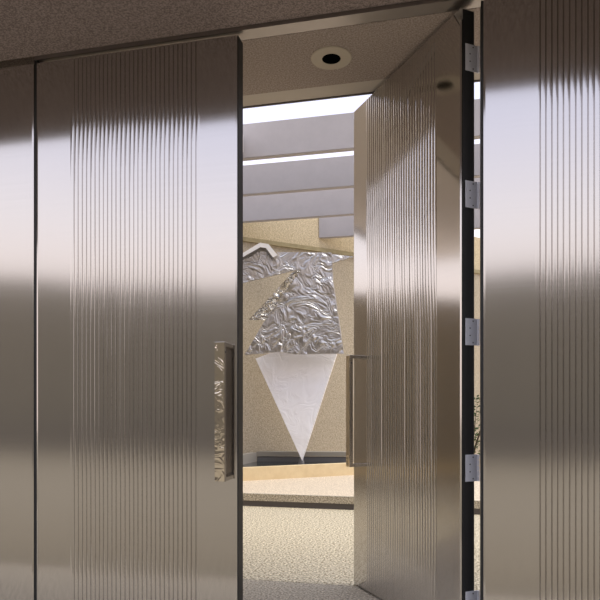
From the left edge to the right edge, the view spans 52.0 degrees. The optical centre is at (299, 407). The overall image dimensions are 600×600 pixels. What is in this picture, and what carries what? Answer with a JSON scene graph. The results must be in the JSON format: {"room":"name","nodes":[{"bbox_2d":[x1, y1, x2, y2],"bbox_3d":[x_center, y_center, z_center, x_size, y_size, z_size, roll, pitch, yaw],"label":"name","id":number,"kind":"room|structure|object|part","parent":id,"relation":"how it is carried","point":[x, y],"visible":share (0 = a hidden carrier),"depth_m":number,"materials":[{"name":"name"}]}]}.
{"room":"building entrance","nodes":[
{"label":"building entrance","id":0,"kind":"room"},
{"bbox_2d":[0,0,418,60],"bbox_3d":[-0.233,-2.033,2.655,16.000,0.154,0.938,0,0,13],"label":"ceiling","id":1,"kind":"structure","parent":0,"point":[28,28],"depth_m":3.09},
{"bbox_2d":[34,0,482,62],"bbox_3d":[3.108,-2.018,2.428,9.385,0.164,0.105,0,0,13],"label":"trim","id":2,"kind":"structure","parent":1,"relation":"attached to","point":[421,7],"depth_m":3.13,"materials":[{"name":"silver metal"}]},
{"bbox_2d":[0,7,479,95],"bbox_3d":[-0.043,-2.030,3.488,16.000,0.160,0.548,0,0,13],"label":"ceiling","id":3,"kind":"structure","parent":0,"point":[378,49],"depth_m":3.36,"materials":[{"name":"beige paint"}]},
{"bbox_2d":[311,46,351,69],"bbox_3d":[0.175,-1.947,3.426,0.228,0.006,0.228,0,0,13],"label":"recessed light","id":4,"kind":"object","parent":3,"relation":"in","point":[329,57],"visible":1,"depth_m":3.41,"materials":[{"name":"beige paint"}]},
{"bbox_2d":[243,579,381,599],"bbox_3d":[0.849,1.210,2.903,24.000,0.120,1.855,0,0,13],"label":"floor","id":5,"kind":"structure","parent":0,"point":[252,589],"depth_m":3.85,"materials":[{"name":"beige carpet"}]},
{"bbox_2d":[34,60,39,599],"bbox_3d":[-1.470,-0.399,3.475,0.018,3.097,0.074,0,0,13],"label":"trim","id":6,"kind":"structure","parent":5,"relation":"on","point":[37,61],"depth_m":3.44,"materials":[{"name":"black"}]},
{"bbox_2d":[37,35,242,599],"bbox_3d":[-0.895,-0.392,3.297,1.181,3.060,0.165,0,0,13],"label":"door","id":7,"kind":"structure","parent":6,"relation":"attached to","point":[140,151],"depth_m":3.29,"materials":[{"name":"silver metal"}]},
{"bbox_3d":[-0.406,0.019,3.102,0.051,0.702,0.003,0,0,13],"label":"plate","id":8,"kind":"part","parent":7,"relation":"part of","materials":[{"name":"silver metal"}]},
{"bbox_3d":[-0.403,0.019,3.114,0.055,0.706,0.021,0,0,13],"label":"handle","id":9,"kind":"part","parent":7,"relation":"part of","materials":[{"name":"silver metal"}]},
{"bbox_2d":[243,218,479,461],"bbox_3d":[5.590,-1.125,13.514,17.050,4.550,0.300,0,0,-28],"label":"wall","id":10,"kind":"structure","parent":0,"point":[264,427],"depth_m":10.37,"materials":[{"name":"beige paint"}]},
{"bbox_2d":[243,178,479,222],"bbox_3d":[2.931,-3.115,8.790,8.566,0.400,0.085,0,0,13],"label":"beam","id":11,"kind":"structure","parent":10,"relation":"attached to","point":[335,202],"depth_m":9.42,"materials":[{"name":"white paint"}]},
{"bbox_2d":[243,237,479,273],"bbox_3d":[5.599,-2.710,13.497,17.050,0.068,0.340,0,0,-28],"label":"trim","id":12,"kind":"structure","parent":10,"relation":"on","point":[245,239],"depth_m":10.33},
{"bbox_2d":[319,209,479,238],"bbox_3d":[3.851,-3.115,9.774,7.211,0.400,0.085,0,0,13],"label":"beam","id":13,"kind":"structure","parent":10,"relation":"attached to","point":[341,226],"depth_m":10.46,"materials":[{"name":"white paint"}]},
{"bbox_2d":[243,506,479,590],"bbox_3d":[2.360,1.210,5.025,26.000,0.120,2.944,0,0,13],"label":"floor","id":14,"kind":"structure","parent":0,"point":[284,544],"depth_m":5.11,"materials":[{"name":"beige carpet"}]},
{"bbox_2d":[243,144,479,196],"bbox_3d":[1.436,-3.115,7.938,11.100,0.400,0.085,0,0,13],"label":"beam","id":15,"kind":"structure","parent":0,"point":[331,173],"depth_m":8.22,"materials":[{"name":"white paint"}]},
{"bbox_2d":[243,470,479,514],"bbox_3d":[5.155,1.137,17.252,26.000,0.266,22.100,0,0,13],"label":"floor","id":16,"kind":"structure","parent":0,"point":[328,485],"depth_m":7.87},
{"bbox_2d":[243,451,345,463],"bbox_3d":[-0.308,0.848,9.653,2.169,0.305,0.775,0,0,-25],"label":"basin edge","id":17,"kind":"object","parent":16,"relation":"on","point":[277,456],"visible":0.26,"depth_m":9.76,"materials":[{"name":"grey stone"}]},
{"bbox_2d":[243,461,345,466],"bbox_3d":[-0.245,0.926,9.427,2.005,0.153,1.034,0,0,-26],"label":"water","id":18,"kind":"object","parent":16,"relation":"on","point":[258,463],"visible":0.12,"depth_m":9.42,"materials":[{"name":"grey liquid"}]},
{"bbox_2d":[243,243,353,464],"bbox_3d":[-0.007,-0.828,9.636,1.790,3.354,1.150,0,0,13],"label":"sculpture","id":19,"kind":"object","parent":18,"relation":"on","point":[300,332],"visible":0.94,"depth_m":9.27,"materials":[{"name":"silver metal"}]},
{"bbox_3d":[-0.092,-1.583,9.296,1.528,1.556,0.090,0,0,13],"label":"panel","id":20,"kind":"part","parent":19,"relation":"part of","materials":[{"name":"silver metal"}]},
{"bbox_2d":[243,462,353,480],"bbox_3d":[0.093,0.914,8.944,14.000,0.179,0.120,0,0,-26],"label":"kerb","id":21,"kind":"object","parent":16,"relation":"on","point":[327,469],"visible":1,"depth_m":8.81,"materials":[{"name":"beige wood"}]},
{"bbox_2d":[243,500,479,514],"bbox_3d":[2.691,1.116,6.471,26.000,0.068,0.017,0,0,13],"label":"trim","id":22,"kind":"structure","parent":16,"relation":"attached to","point":[245,502],"depth_m":7.07,"materials":[{"name":"brown metal"}]},
{"bbox_2d":[243,493,479,508],"bbox_3d":[2.689,1.041,6.463,26.000,0.082,0.035,0,0,13],"label":"trim","id":23,"kind":"structure","parent":16,"relation":"attached to","point":[246,496],"depth_m":7.05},
{"bbox_2d":[474,395,479,454],"bbox_3d":[3.047,0.381,10.951,0.943,1.246,0.954,0,0,13],"label":"shrub","id":24,"kind":"object","parent":16,"relation":"on","point":[475,428],"visible":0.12,"depth_m":10.84,"materials":[{"name":"green plant"}]},
{"bbox_3d":[-0.145,-2.331,3.041,16.000,0.438,1.770,0,0,13],"label":"roof","id":25,"kind":"structure","parent":0,"visible":0},
{"bbox_2d":[243,72,479,106],"bbox_3d":[0.034,-2.031,3.823,16.000,0.158,0.135,0,0,13],"label":"trim","id":26,"kind":"structure","parent":25,"relation":"attached to","point":[365,86],"depth_m":3.81,"materials":[{"name":"beige paint"}]},
{"bbox_2d":[243,80,479,108],"bbox_3d":[0.051,-2.028,3.897,16.000,0.164,0.013,0,0,13],"label":"trim","id":27,"kind":"structure","parent":25,"relation":"attached to","point":[367,93],"depth_m":3.89,"materials":[{"name":"brown metal"}]},
{"bbox_3d":[-5.263,-0.399,4.401,5.416,3.098,0.200,0,0,13],"label":"wall","id":28,"kind":"structure","parent":0,"visible":0},
{"bbox_2d":[0,64,33,599],"bbox_3d":[-2.058,-0.392,3.606,1.185,3.060,0.081,0,0,13],"label":"door","id":29,"kind":"structure","parent":28,"relation":"in","point":[17,82],"depth_m":3.46,"materials":[{"name":"silver metal"}]},
{"bbox_3d":[4.881,-0.399,2.082,5.773,3.098,0.200,0,0,13],"label":"wall","id":30,"kind":"structure","parent":0,"visible":0},
{"bbox_2d":[480,0,599,599],"bbox_3d":[1.445,-0.392,2.805,1.196,3.060,0.081,0,0,13],"label":"wall panel","id":31,"kind":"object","parent":30,"relation":"in","point":[540,59],"depth_m":2.84,"materials":[{"name":"silver metal"}]},
{"bbox_2d":[346,8,479,599],"bbox_3d":[0.571,-0.392,3.475,0.167,3.060,1.144,0,0,-23],"label":"door","id":32,"kind":"structure","parent":31,"relation":"attached to","point":[416,465],"depth_m":3.31,"materials":[{"name":"silver metal"}]},
{"bbox_3d":[0.303,0.019,3.889,0.003,0.702,0.048,0,0,-22],"label":"plate","id":33,"kind":"part","parent":32,"relation":"part of","materials":[{"name":"metal"}]},
{"bbox_3d":[0.314,0.019,3.893,0.021,0.706,0.052,0,0,-22],"label":"handle","id":34,"kind":"part","parent":32,"relation":"part of","materials":[{"name":"silver metal"}]},
{"label":"outside","id":35,"kind":"structure","parent":0,"visible":0},
{"bbox_2d":[243,99,479,160],"bbox_3d":[0.494,-3.115,6.959,12.500,0.400,0.085,0,0,13],"label":"beam","id":36,"kind":"structure","parent":35,"point":[334,133],"depth_m":7.03,"materials":[{"name":"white paint"}]}
]}

